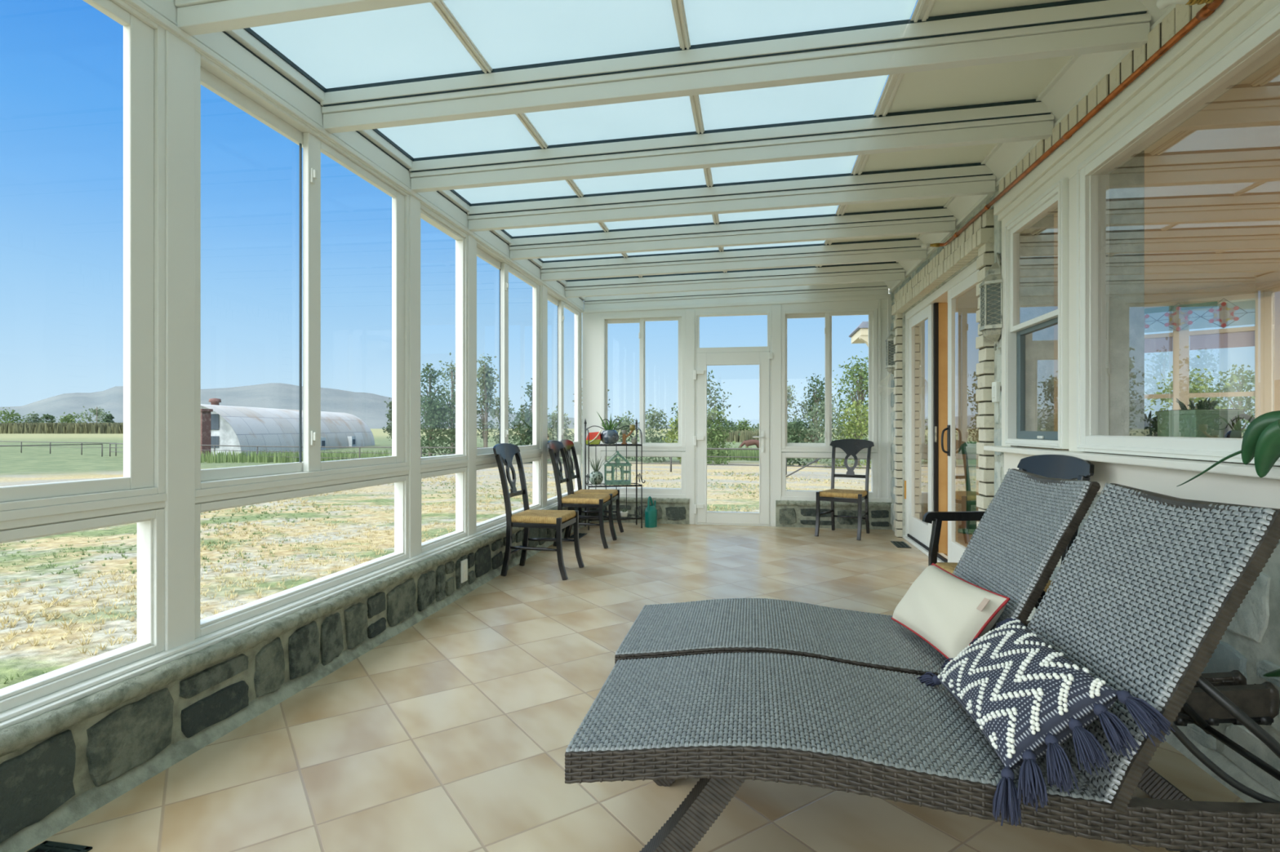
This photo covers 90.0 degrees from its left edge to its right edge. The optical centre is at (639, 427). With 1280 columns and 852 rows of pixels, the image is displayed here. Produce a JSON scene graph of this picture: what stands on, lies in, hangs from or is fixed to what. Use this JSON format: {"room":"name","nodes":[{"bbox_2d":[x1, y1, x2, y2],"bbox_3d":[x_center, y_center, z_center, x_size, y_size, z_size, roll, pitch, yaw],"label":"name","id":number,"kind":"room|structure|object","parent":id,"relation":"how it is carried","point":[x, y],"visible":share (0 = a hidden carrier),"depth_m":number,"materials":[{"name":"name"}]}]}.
{"room":"sunroom","nodes":[
{"label":"sunroom","id":0,"kind":"room"},
{"bbox_2d":[0,0,591,851],"bbox_3d":[-1.562,-0.050,3.078,0.255,3.000,9.720,0,0,10],"label":"wall","id":1,"kind":"structure","parent":0,"point":[66,753],"depth_m":2.43,"materials":[{"name":"stone"}]},
{"bbox_2d":[0,0,166,712],"bbox_3d":[-1.852,-0.310,1.540,0.098,2.204,1.500,0,0,10],"label":"window","id":2,"kind":"structure","parent":1,"relation":"in","point":[31,511],"depth_m":2.18,"materials":[{"name":"white plastic"}]},
{"bbox_2d":[162,30,195,650],"bbox_3d":[-1.718,-0.303,2.337,0.104,2.217,0.117,0,0,10],"label":"window post","id":3,"kind":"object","parent":1,"relation":"attached to","point":[180,504],"depth_m":2.32,"materials":[{"name":"white plastic"}]},
{"bbox_2d":[195,50,409,639],"bbox_3d":[-1.569,-0.310,3.142,0.098,2.204,1.520,0,0,10],"label":"window","id":4,"kind":"structure","parent":1,"relation":"in","point":[221,488],"depth_m":3.03,"materials":[{"name":"white plastic"}]},
{"bbox_2d":[407,195,420,558],"bbox_3d":[-1.434,-0.303,3.951,0.104,2.217,0.120,0,0,10],"label":"window post","id":5,"kind":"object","parent":1,"relation":"attached to","point":[414,474],"depth_m":3.93,"materials":[{"name":"white plastic"}]},
{"bbox_2d":[420,203,468,553],"bbox_3d":[-1.359,-0.310,4.349,0.092,2.204,0.690,0,0,10],"label":"window","id":6,"kind":"structure","parent":1,"relation":"in","point":[457,464],"depth_m":4.65,"materials":[{"name":"white plastic"}]},
{"bbox_2d":[460,559,467,582],"bbox_3d":[-1.208,0.985,4.402,0.015,0.150,0.086,0,0,10],"label":"wall outlet","id":7,"kind":"object","parent":1,"relation":"attached to","point":[464,564],"visible":1,"depth_m":4.39,"materials":[{"name":"white plastic"}]},
{"bbox_2d":[466,235,475,536],"bbox_3d":[-1.293,-0.303,4.750,0.104,2.217,0.123,0,0,10],"label":"trim","id":8,"kind":"structure","parent":1,"relation":"attached to","point":[471,242],"depth_m":4.71,"materials":[{"name":"white plastic"}]},
{"bbox_2d":[475,240,542,532],"bbox_3d":[-1.141,-0.310,5.570,0.098,2.204,1.545,0,0,10],"label":"window","id":9,"kind":"structure","parent":1,"relation":"in","point":[485,457],"depth_m":5.47,"materials":[{"name":"white plastic"}]},
{"bbox_2d":[532,284,546,507],"bbox_3d":[-1.001,-0.303,6.404,0.104,2.217,0.145,0,0,10],"label":"trim","id":10,"kind":"structure","parent":1,"relation":"attached to","point":[544,458],"depth_m":6.37,"materials":[{"name":"white plastic"}]},
{"bbox_2d":[546,288,582,505],"bbox_3d":[-0.864,-0.310,7.141,0.098,2.204,1.355,0,0,10],"label":"window","id":11,"kind":"structure","parent":1,"relation":"in","point":[552,297],"depth_m":7.10,"materials":[{"name":"white plastic"}]},
{"bbox_2d":[24,520,1245,851],"bbox_3d":[2.534,1.325,2.853,8.400,0.350,10.900,0,0,10],"label":"floor","id":12,"kind":"structure","parent":0,"point":[453,733],"depth_m":2.26,"materials":[{"name":"tile"}]},
{"bbox_2d":[26,840,92,851],"bbox_3d":[-1.598,1.147,1.608,0.155,0.006,0.312,0,0,10],"label":"floor vent","id":13,"kind":"object","parent":12,"relation":"in","point":[46,846],"visible":1,"depth_m":1.74,"materials":[{"name":"black metal"}]},
{"bbox_2d":[38,845,79,851],"bbox_3d":[-1.598,1.147,1.608,0.127,0.005,0.284,0,0,10],"label":"grille","id":14,"kind":"object","parent":13,"relation":"attached to","point":[41,848],"depth_m":1.74,"materials":[{"name":"black metal"}]},
{"bbox_2d":[493,443,584,580],"bbox_3d":[-0.811,0.641,5.104,0.626,1.028,0.480,0,0,12],"label":"dining chair","id":15,"kind":"object","parent":12,"relation":"on","point":[558,520],"visible":1,"depth_m":5.00,"materials":[{"name":"black paint"}]},
{"bbox_2d":[546,440,617,548],"bbox_3d":[-0.580,0.641,6.357,0.626,1.028,0.480,0,0,9],"label":"dining chair","id":16,"kind":"object","parent":12,"relation":"on","point":[571,500],"visible":0.93,"depth_m":6.25,"materials":[{"name":"black paint"}]},
{"bbox_2d":[560,439,623,538],"bbox_3d":[-0.518,0.641,6.853,0.626,1.028,0.480,0,0,8],"label":"dining chair","id":17,"kind":"object","parent":12,"relation":"on","point":[568,445],"visible":0.66,"depth_m":6.96,"materials":[{"name":"black paint"}]},
{"bbox_2d":[583,418,644,530],"bbox_3d":[-0.307,0.519,7.374,0.686,1.262,0.310,0,0,-13],"label":"plant stand","id":18,"kind":"object","parent":12,"relation":"on","point":[586,483],"visible":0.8,"depth_m":7.43,"materials":[{"name":"black metal"}]},
{"bbox_2d":[586,429,601,444],"bbox_3d":[-0.523,0.107,7.326,0.185,0.171,0.118,0,0,2],"label":"planter","id":19,"kind":"object","parent":18,"relation":"on","point":[594,437],"visible":0.95,"depth_m":7.28,"materials":[{"name":"red ceramic"}]},
{"bbox_2d":[586,431,600,439],"bbox_3d":[-0.529,0.120,7.333,0.167,0.142,0.100,0,0,2],"label":"watermelon slice","id":20,"kind":"object","parent":19,"relation":"on","point":[597,435],"depth_m":7.28,"materials":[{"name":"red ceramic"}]},
{"bbox_2d":[589,456,604,484],"bbox_3d":[-0.503,0.488,7.334,0.164,0.334,0.164,0,0,-42],"label":"planter","id":21,"kind":"object","parent":18,"relation":"on","point":[596,477],"visible":1,"depth_m":7.29,"materials":[{"name":"green ceramic"}]},
{"bbox_2d":[585,483,641,487],"bbox_3d":[-0.308,0.663,7.378,0.615,0.017,0.281,0,0,-13],"label":"shelf","id":22,"kind":"object","parent":18,"relation":"attached to","point":[636,485],"depth_m":7.27,"materials":[{"name":"black metal"}]},
{"bbox_2d":[585,444,641,446],"bbox_3d":[-0.308,0.201,7.378,0.615,0.017,0.281,0,0,-13],"label":"shelf","id":23,"kind":"object","parent":18,"relation":"attached to","point":[599,445],"depth_m":7.26,"materials":[{"name":"black metal"}]},
{"bbox_2d":[597,413,630,444],"bbox_3d":[-0.309,0.003,7.341,0.359,0.380,0.212,0,0,34],"label":"aloe","id":24,"kind":"object","parent":18,"relation":"on","point":[608,437],"visible":1,"depth_m":7.31,"materials":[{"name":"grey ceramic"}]},
{"bbox_2d":[600,430,618,444],"bbox_3d":[-0.349,0.109,7.369,0.217,0.168,0.217,0,0,10],"label":"pot","id":25,"kind":"object","parent":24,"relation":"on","point":[607,437],"depth_m":7.29,"materials":[{"name":"silver metal"}]},
{"bbox_2d":[589,514,641,520],"bbox_3d":[-0.308,1.037,7.378,0.615,0.017,0.281,0,0,-13],"label":"shelf","id":26,"kind":"object","parent":18,"relation":"attached to","point":[636,517],"depth_m":7.30,"materials":[{"name":"black metal"}]},
{"bbox_2d":[603,451,631,484],"bbox_3d":[-0.260,0.465,7.394,0.324,0.381,0.216,0,0,-7],"label":"terrarium","id":27,"kind":"object","parent":18,"relation":"on","point":[612,482],"visible":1,"depth_m":7.30,"materials":[{"name":"metal"}]},
{"bbox_2d":[621,424,635,444],"bbox_3d":[-0.134,0.081,7.421,0.169,0.225,0.072,0,0,-5],"label":"figurine","id":28,"kind":"object","parent":18,"relation":"on","point":[632,427],"visible":1,"depth_m":7.40,"materials":[{"name":"brown ceramic"}]},
{"bbox_2d":[644,496,657,528],"bbox_3d":[0.137,0.972,7.456,0.136,0.356,0.237,0,0,22],"label":"watering can","id":29,"kind":"object","parent":12,"relation":"on","point":[651,512],"visible":1,"depth_m":7.36,"materials":[{"name":"teal plastic"}]},
{"bbox_2d":[814,439,874,540],"bbox_3d":[2.208,0.641,6.889,0.480,1.028,0.626,0,0,33],"label":"dining chair","id":30,"kind":"object","parent":12,"relation":"on","point":[851,446],"visible":1,"depth_m":6.95,"materials":[{"name":"black paint"}]},
{"bbox_2d":[564,483,1279,851],"bbox_3d":[0.818,0.665,1.698,1.925,1.002,0.638,0,0,10],"label":"chaise lounge","id":31,"kind":"object","parent":12,"relation":"on","point":[1143,598],"visible":0.86,"depth_m":1.52,"materials":[{"name":"grey wicker"}]},
{"bbox_2d":[916,617,1175,826],"bbox_3d":[0.961,0.692,1.622,0.342,0.304,0.667,0,0,10],"label":"pillow","id":32,"kind":"object","parent":31,"relation":"on","point":[1027,699],"visible":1,"depth_m":1.42,"materials":[{"name":"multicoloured fabric"}]},
{"bbox_2d":[614,468,1247,799],"bbox_3d":[0.913,0.665,2.366,1.925,1.002,0.638,0,0,10],"label":"chaise lounge","id":33,"kind":"object","parent":12,"relation":"on","point":[1020,541],"visible":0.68,"depth_m":2.27,"materials":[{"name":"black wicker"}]},
{"bbox_2d":[891,563,1009,660],"bbox_3d":[1.075,0.642,2.258,0.199,0.227,0.500,0,0,-1],"label":"pillow","id":34,"kind":"object","parent":33,"relation":"on","point":[945,610],"visible":0.93,"depth_m":2.14,"materials":[{"name":"beige fabric"}]},
{"bbox_2d":[957,441,978,534],"bbox_3d":[3.635,0.650,7.026,0.320,1.000,0.320,0,0,10],"label":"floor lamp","id":35,"kind":"object","parent":12,"relation":"on","point":[967,448],"visible":0.8,"depth_m":6.98,"materials":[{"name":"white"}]},
{"bbox_2d":[922,454,1094,604],"bbox_3d":[1.695,0.641,2.990,0.545,1.028,0.547,0,0,1],"label":"armchair","id":36,"kind":"object","parent":12,"relation":"on","point":[1053,466],"visible":0.22,"depth_m":3.10,"materials":[{"name":"black paint"}]},
{"bbox_2d":[174,0,1176,309],"bbox_3d":[0.224,-1.587,2.796,3.770,0.294,9.784,0,0,10],"label":"ceiling","id":37,"kind":"structure","parent":0,"point":[634,153],"depth_m":3.27,"materials":[{"name":"white paint"}]},
{"bbox_2d":[582,293,892,529],"bbox_3d":[1.081,-0.030,7.570,3.620,2.960,0.194,0,0,10],"label":"wall","id":38,"kind":"structure","parent":0,"point":[790,511],"depth_m":7.42,"materials":[{"name":"paint"}]},
{"bbox_2d":[600,314,685,494],"bbox_3d":[0.040,-0.275,7.758,1.036,2.150,0.106,0,0,10],"label":"window","id":39,"kind":"structure","parent":38,"relation":"in","point":[649,450],"depth_m":7.73,"materials":[{"name":"white plastic"}]},
{"bbox_2d":[685,309,694,524],"bbox_3d":[0.605,-0.125,7.660,0.112,2.550,0.122,0,0,10],"label":"trim","id":40,"kind":"structure","parent":38,"relation":"attached to","point":[690,314],"depth_m":7.60,"materials":[{"name":"white plastic"}]},
{"bbox_2d":[693,310,772,526],"bbox_3d":[1.093,-0.110,7.535,0.916,2.520,0.180,0,0,10],"label":"door","id":41,"kind":"structure","parent":38,"relation":"in","point":[761,356],"depth_m":7.52,"materials":[{"name":"white plastic"}]},
{"bbox_2d":[771,305,781,526],"bbox_3d":[1.594,-0.135,7.486,0.110,2.570,0.122,0,0,10],"label":"trim","id":42,"kind":"structure","parent":38,"relation":"attached to","point":[775,309],"depth_m":7.43,"materials":[{"name":"white plastic"}]},
{"bbox_2d":[781,308,877,497],"bbox_3d":[2.171,-0.275,7.382,1.063,2.150,0.106,0,0,10],"label":"window","id":43,"kind":"structure","parent":38,"relation":"in","point":[820,451],"depth_m":7.36,"materials":[{"name":"white plastic"}]},
{"bbox_2d":[888,3,1279,802],"bbox_3d":[2.060,-0.115,2.490,0.288,3.130,9.820,0,0,10],"label":"wall","id":44,"kind":"structure","parent":0,"point":[1250,646],"depth_m":2.91,"materials":[{"name":"stone"}]},
{"bbox_2d":[885,328,895,379],"bbox_3d":[2.721,-0.828,6.933,0.100,0.641,0.205,0,0,10],"label":"wall lantern","id":45,"kind":"object","parent":44,"relation":"attached to","point":[890,346],"visible":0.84,"depth_m":6.88,"materials":[{"name":"silver metal"}]},
{"bbox_2d":[877,368,901,399],"bbox_3d":[2.683,-0.467,6.838,0.067,0.327,0.309,0,0,-28],"label":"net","id":46,"kind":"object","parent":45,"relation":"hanging from","point":[889,375],"visible":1,"depth_m":6.89,"materials":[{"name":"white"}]},
{"bbox_2d":[903,260,979,562],"bbox_3d":[2.607,-0.028,5.481,0.229,2.355,2.460,0,0,10],"label":"door","id":47,"kind":"structure","parent":44,"relation":"in","point":[931,482],"depth_m":5.76,"materials":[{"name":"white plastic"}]},
{"bbox_2d":[978,253,1002,351],"bbox_3d":[2.214,-0.794,4.049,0.097,0.621,0.199,0,0,10],"label":"wall lantern","id":48,"kind":"object","parent":44,"relation":"attached to","point":[991,287],"visible":1,"depth_m":4.00,"materials":[{"name":"silver metal"}]},
{"bbox_2d":[991,381,1000,402],"bbox_3d":[2.253,-0.225,4.055,0.036,0.130,0.072,0,0,10],"label":"light switch","id":49,"kind":"object","parent":44,"relation":"attached to","point":[996,386],"visible":1,"depth_m":4.02,"materials":[{"name":"white plastic"}]},
{"bbox_2d":[1004,177,1069,448],"bbox_3d":[2.178,-0.558,3.476,0.118,1.327,0.718,0,0,10],"label":"window","id":50,"kind":"structure","parent":44,"relation":"in","point":[1057,196],"depth_m":3.57,"materials":[{"name":"white plastic"}]},
{"bbox_2d":[920,0,1223,248],"bbox_3d":[2.040,-1.398,3.529,0.183,0.094,3.045,0,0,10],"label":"copper pipe","id":51,"kind":"object","parent":44,"relation":"attached to","point":[1206,11],"visible":1,"depth_m":2.56,"materials":[{"name":"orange metal"}]},
{"bbox_2d":[983,0,1279,508],"bbox_3d":[1.934,-0.553,2.289,0.165,1.683,3.480,0,0,10],"label":"trim","id":52,"kind":"structure","parent":44,"relation":"attached to","point":[1227,482],"depth_m":2.50,"materials":[{"name":"white wood"}]},
{"bbox_2d":[1177,410,1279,676],"bbox_3d":[1.766,0.325,1.754,0.218,0.743,0.699,0,0,19],"label":"orchid","id":53,"kind":"object","parent":52,"relation":"on","point":[1261,437],"visible":1,"depth_m":1.76,"materials":[{"name":"green plant"}]},
{"bbox_2d":[1076,2,1279,466],"bbox_3d":[1.900,-0.556,1.929,0.108,1.332,2.140,0,0,10],"label":"window","id":54,"kind":"structure","parent":44,"relation":"in","point":[1260,43],"depth_m":2.76,"materials":[{"name":"white plastic"}]},
{"bbox_3d":[2.323,0.127,2.231,0.320,0.035,3.200,0,0,10],"label":"trim","id":55,"kind":"structure","parent":44,"relation":"attached to","visible":0},
{"bbox_2d":[1144,410,1157,436],"bbox_3d":[2.486,-0.012,3.130,0.192,0.245,0.326,0,0,10],"label":"potted succulent","id":56,"kind":"object","parent":55,"relation":"on","point":[1150,424],"visible":0.27,"depth_m":3.10,"materials":[{"name":"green plant"}]},
{"bbox_2d":[1155,398,1243,438],"bbox_3d":[2.445,-0.012,2.808,0.180,0.244,0.270,0,0,10],"label":"planter box","id":57,"kind":"object","parent":55,"relation":"on","point":[1205,421],"visible":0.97,"depth_m":2.71,"materials":[{"name":"green plastic"}]},
{"bbox_2d":[1223,413,1254,438],"bbox_3d":[2.411,0.028,2.560,0.188,0.165,0.188,0,0,-35],"label":"basket","id":58,"kind":"object","parent":55,"relation":"on","point":[1230,424],"visible":0.35,"depth_m":2.60,"materials":[{"name":"brown wicker"}]},
{"bbox_2d":[957,54,1279,315],"bbox_3d":[4.561,-1.450,3.004,4.460,0.100,9.900,0,0,10],"label":"ceiling","id":59,"kind":"structure","parent":0,"point":[1212,183],"depth_m":3.92,"materials":[{"name":"beige"}]},
{"bbox_2d":[957,280,1279,521],"bbox_3d":[4.562,-0.200,3.010,4.460,2.700,9.913,0,0,10],"label":"wall","id":60,"kind":"structure","parent":0,"point":[967,326],"depth_m":7.88,"materials":[{"name":"beige"}]},
{"bbox_2d":[1144,291,1274,418],"bbox_3d":[5.506,-0.450,6.660,1.549,1.700,0.110,0,0,42],"label":"window","id":61,"kind":"structure","parent":60,"relation":"in","point":[1264,327],"depth_m":6.31,"materials":[{"name":"white wood"}]},
{"bbox_2d":[1144,298,1255,331],"bbox_3d":[5.434,-1.127,6.603,1.320,0.296,0.015,0,0,42],"label":"stained glass panel","id":62,"kind":"object","parent":61,"relation":"attached to","point":[1210,304],"visible":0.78,"depth_m":6.48,"materials":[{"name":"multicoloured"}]},
{"bbox_3d":[3.329,-0.300,8.339,0.140,3.500,2.020,0,0,10],"label":"wall","id":63,"kind":"structure","parent":0,"visible":0},
{"bbox_2d":[848,321,868,346],"bbox_3d":[3.172,-1.225,8.935,0.375,0.370,0.900,0,0,10],"label":"roof","id":64,"kind":"object","parent":63,"relation":"attached to","point":[860,335],"visible":0.5,"depth_m":8.57,"materials":[{"name":"grey paint"}]},
{"label":"outside","id":65,"kind":"structure","parent":0,"visible":0},
{"bbox_2d":[0,428,1246,688],"bbox_3d":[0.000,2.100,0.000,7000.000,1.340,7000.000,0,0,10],"label":"ground","id":66,"kind":"structure","parent":65,"point":[35,464],"depth_m":9.55,"materials":[{"name":"plant"}]},
{"bbox_2d":[0,407,27,423],"bbox_3d":[-372.914,-4.332,381.050,18.717,15.512,15.422,0,0,10],"label":"tree","id":67,"kind":"object","parent":66,"relation":"on","point":[5,418],"visible":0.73,"depth_m":379.81,"materials":[{"name":"green plant"}]},
{"bbox_2d":[21,411,43,423],"bbox_3d":[-368.630,-3.316,390.041,10.751,12.855,12.950,0,0,10],"label":"tree","id":68,"kind":"object","parent":66,"relation":"on","point":[33,418],"visible":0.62,"depth_m":388.81,"materials":[{"name":"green plant"}]},
{"bbox_2d":[0,444,102,457],"bbox_3d":[-52.599,2.260,55.838,0.090,1.509,9.193,0,0,33],"label":"fence","id":69,"kind":"object","parent":66,"relation":"on","point":[66,444],"visible":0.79,"depth_m":57.22,"materials":[{"name":"grey metal"}]},
{"bbox_2d":[0,440,116,456],"bbox_3d":[-69.691,2.258,70.536,42.148,1.592,11.891,0,0,10],"label":"fence","id":70,"kind":"object","parent":66,"relation":"on","point":[0,441],"visible":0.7,"depth_m":65.11,"materials":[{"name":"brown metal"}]},
{"bbox_2d":[0,422,123,433],"bbox_3d":[-262.522,0.220,301.291,181.120,5.099,41.765,0,0,10],"label":"hedge","id":71,"kind":"object","parent":66,"relation":"on","point":[8,428],"visible":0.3,"depth_m":287.60,"materials":[{"name":"green plant"}]},
{"bbox_2d":[52,412,83,423],"bbox_3d":[-330.028,-2.777,369.669,14.148,12.617,15.220,0,0,10],"label":"tree","id":72,"kind":"object","parent":66,"relation":"on","point":[68,418],"visible":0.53,"depth_m":368.93,"materials":[{"name":"green plant"}]},
{"bbox_2d":[76,406,110,422],"bbox_3d":[-290.899,-3.936,340.123,17.483,14.916,19.606,0,0,10],"label":"tree","id":73,"kind":"object","parent":66,"relation":"on","point":[100,412],"visible":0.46,"depth_m":340.45,"materials":[{"name":"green plant"}]},
{"bbox_2d":[200,408,213,454],"bbox_3d":[-39.076,0.612,57.000,1.300,4.550,1.200,0,0,10],"label":"brick chimney","id":74,"kind":"object","parent":66,"relation":"on","point":[205,413],"visible":0.4,"depth_m":56.83,"materials":[{"name":"red brick"}]},
{"bbox_2d":[200,398,374,456],"bbox_3d":[-44.279,-0.086,79.000,19.544,5.800,39.469,0,0,10],"label":"barn","id":75,"kind":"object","parent":66,"relation":"on","point":[230,425],"visible":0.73,"depth_m":68.55,"materials":[{"name":"grey"}]},
{"bbox_2d":[200,448,391,462],"bbox_3d":[-27.345,2.191,49.424,19.182,1.001,6.383,0,0,-1],"label":"weeds","id":76,"kind":"object","parent":66,"relation":"on","point":[207,458],"visible":0.59,"depth_m":48.06,"materials":[{"name":"green plant"}]},
{"bbox_2d":[382,397,391,440],"bbox_3d":[-29.795,-0.368,77.902,3.138,6.581,2.993,0,0,10],"label":"tree","id":77,"kind":"object","parent":66,"relation":"on","point":[388,428],"visible":0.28,"depth_m":77.61,"materials":[{"name":"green plant"}]},
{"bbox_2d":[0,471,871,684],"bbox_3d":[-6.794,1.839,16.630,49.634,0.873,32.170,0,0,3],"label":"weeds","id":78,"kind":"object","parent":66,"relation":"on","point":[446,483],"visible":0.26,"depth_m":8.80,"materials":[{"name":"green plant"}]},
{"bbox_2d":[420,360,454,456],"bbox_3d":[-14.945,-1.020,46.016,3.727,7.514,3.720,0,0,-23],"label":"tree","id":79,"kind":"object","parent":66,"relation":"on","point":[430,376],"visible":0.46,"depth_m":45.72,"materials":[{"name":"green plant"}]},
{"bbox_2d":[420,391,455,457],"bbox_3d":[-13.652,0.074,43.169,4.793,5.041,4.293,0,0,10],"label":"bush","id":80,"kind":"object","parent":66,"relation":"on","point":[434,406],"visible":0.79,"depth_m":42.60,"materials":[{"name":"green plant"}]},
{"bbox_2d":[431,352,455,452],"bbox_3d":[-14.549,-1.546,49.918,3.020,8.662,3.955,0,0,33],"label":"tree","id":81,"kind":"object","parent":66,"relation":"on","point":[453,368],"visible":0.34,"depth_m":49.88,"materials":[{"name":"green plant"}]},
{"bbox_2d":[443,391,455,453],"bbox_3d":[-12.761,-0.075,44.976,1.922,5.387,2.205,0,0,-31],"label":"bush","id":82,"kind":"object","parent":66,"relation":"on","point":[454,393],"visible":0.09,"depth_m":44.83,"materials":[{"name":"green plant"}]},
{"bbox_2d":[476,353,499,447],"bbox_3d":[-11.162,-1.292,46.054,2.306,8.055,2.316,0,0,10],"label":"poplar tree","id":83,"kind":"object","parent":66,"relation":"on","point":[486,383],"visible":0.98,"depth_m":45.90,"materials":[{"name":"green plant"}]},
{"bbox_2d":[109,443,871,477],"bbox_3d":[-19.820,1.958,41.640,70.107,2.080,3.757,0,0,29],"label":"fence","id":84,"kind":"object","parent":66,"relation":"on","point":[215,446],"visible":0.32,"depth_m":39.31,"materials":[{"name":"grey metal"}]},
{"bbox_2d":[488,396,515,444],"bbox_3d":[-11.533,0.021,54.002,2.606,5.616,2.576,0,0,10],"label":"tree","id":85,"kind":"object","parent":66,"relation":"on","point":[510,410],"visible":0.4,"depth_m":53.99,"materials":[{"name":"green plant"}]},
{"bbox_2d":[512,377,532,445],"bbox_3d":[-8.137,-0.412,46.856,2.594,6.333,2.662,0,0,26],"label":"tree","id":86,"kind":"object","parent":66,"relation":"on","point":[530,387],"visible":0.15,"depth_m":46.72,"materials":[{"name":"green plant"}]},
{"bbox_2d":[498,408,551,463],"bbox_3d":[-7.990,0.633,44.089,4.369,3.922,3.509,0,0,-19],"label":"bush","id":87,"kind":"object","parent":66,"relation":"on","point":[522,427],"visible":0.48,"depth_m":43.83,"materials":[{"name":"green plant"}]},
{"bbox_2d":[546,405,574,463],"bbox_3d":[-5.765,0.515,44.189,2.800,4.193,2.987,0,0,37],"label":"bush","id":88,"kind":"object","parent":66,"relation":"on","point":[553,417],"visible":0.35,"depth_m":43.95,"materials":[{"name":"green plant"}]},
{"bbox_2d":[603,410,640,461],"bbox_3d":[-1.026,0.656,47.842,3.881,3.823,3.280,0,0,10],"label":"bush","id":89,"kind":"object","parent":66,"relation":"on","point":[625,423],"visible":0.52,"depth_m":47.75,"materials":[{"name":"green plant"}]},
{"bbox_2d":[633,404,676,462],"bbox_3d":[1.096,0.466,45.999,3.423,4.297,3.620,0,0,-14],"label":"bush","id":90,"kind":"object","parent":66,"relation":"on","point":[656,420],"visible":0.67,"depth_m":45.82,"materials":[{"name":"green plant"}]},
{"bbox_2d":[661,408,680,463],"bbox_3d":[2.771,0.604,44.059,2.890,3.864,2.662,0,0,10],"label":"bush","id":91,"kind":"object","parent":66,"relation":"on","point":[673,436],"visible":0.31,"depth_m":44.00,"materials":[{"name":"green plant"}]},
{"bbox_2d":[670,369,740,452],"bbox_3d":[4.391,-0.838,44.992,5.288,7.020,4.785,0,0,10],"label":"tree","id":92,"kind":"object","parent":66,"relation":"on","point":[714,397],"visible":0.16,"depth_m":44.58,"materials":[{"name":"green plant"}]},
{"bbox_2d":[706,405,740,464],"bbox_3d":[4.986,0.538,41.963,2.953,3.998,3.134,0,0,35],"label":"bush","id":93,"kind":"object","parent":66,"relation":"on","point":[711,421],"visible":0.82,"depth_m":41.69,"materials":[{"name":"green plant"}]},
{"bbox_2d":[706,445,759,461],"bbox_3d":[7.946,2.125,52.815,6.477,1.096,10.206,0,0,10],"label":"weeds","id":94,"kind":"object","parent":66,"relation":"on","point":[749,453],"visible":0.34,"depth_m":50.16,"materials":[{"name":"green plant"}]},
{"bbox_2d":[733,417,755,431],"bbox_3d":[56.983,-0.826,349.829,16.683,8.687,13.689,0,0,10],"label":"tree","id":95,"kind":"object","parent":66,"relation":"on","point":[744,426],"visible":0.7,"depth_m":348.95,"materials":[{"name":"green plant"}]},
{"bbox_2d":[707,430,811,442],"bbox_3d":[22.974,1.595,123.190,20.816,2.349,12.609,0,0,10],"label":"trees","id":96,"kind":"object","parent":66,"relation":"on","point":[745,435],"visible":0.27,"depth_m":119.25,"materials":[{"name":"green plant"}]},
{"bbox_2d":[786,381,798,442],"bbox_3d":[10.329,-0.312,45.996,2.205,6.109,2.348,0,0,10],"label":"tree","id":97,"kind":"object","parent":66,"relation":"on","point":[789,398],"visible":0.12,"depth_m":45.73,"materials":[{"name":"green plant"}]},
{"bbox_2d":[786,416,816,466],"bbox_3d":[9.575,0.872,39.911,2.920,3.254,2.789,0,0,10],"label":"bush","id":98,"kind":"object","parent":66,"relation":"on","point":[793,435],"visible":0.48,"depth_m":39.73,"materials":[{"name":"green plant"}]},
{"bbox_2d":[788,373,840,462],"bbox_3d":[12.648,-0.607,45.986,3.961,6.628,3.578,0,0,10],"label":"tree","id":99,"kind":"object","parent":66,"relation":"on","point":[815,395],"visible":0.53,"depth_m":45.82,"materials":[{"name":"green plant"}]},
{"bbox_2d":[798,396,845,467],"bbox_3d":[10.987,0.311,38.038,2.990,4.238,3.150,0,0,10],"label":"bush","id":100,"kind":"object","parent":66,"relation":"on","point":[817,427],"visible":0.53,"depth_m":37.92,"materials":[{"name":"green plant"}]},
{"bbox_2d":[822,351,868,465],"bbox_3d":[14.447,-1.171,41.997,5.000,7.659,4.630,0,0,10],"label":"tree","id":101,"kind":"object","parent":66,"relation":"on","point":[863,380],"visible":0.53,"depth_m":41.80,"materials":[{"name":"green plant"}]},
{"bbox_2d":[817,395,875,469],"bbox_3d":[12.784,0.274,37.929,4.509,4.432,4.496,0,0,10],"label":"bush","id":102,"kind":"object","parent":66,"relation":"on","point":[859,411],"visible":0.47,"depth_m":37.84,"materials":[{"name":"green plant"}]},
{"bbox_2d":[1144,355,1243,417],"bbox_3d":[28.925,-0.566,34.047,4.359,6.505,4.050,0,0,10],"label":"tree","id":103,"kind":"object","parent":66,"relation":"on","point":[1193,384],"visible":0.28,"depth_m":33.63,"materials":[{"name":"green plant"}]},
{"bbox_2d":[1206,364,1254,438],"bbox_3d":[33.928,-0.433,36.184,4.938,6.337,5.030,0,0,-26],"label":"tree","id":104,"kind":"object","parent":66,"relation":"on","point":[1227,388],"visible":0.27,"depth_m":35.97,"materials":[{"name":"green plant"}]},
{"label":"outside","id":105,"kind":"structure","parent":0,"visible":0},
{"bbox_2d":[0,382,1246,428],"bbox_3d":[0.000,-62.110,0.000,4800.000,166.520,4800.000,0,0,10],"label":"hills","id":106,"kind":"structure","parent":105,"point":[371,408],"depth_m":1621.84,"materials":[{"name":"grey"}]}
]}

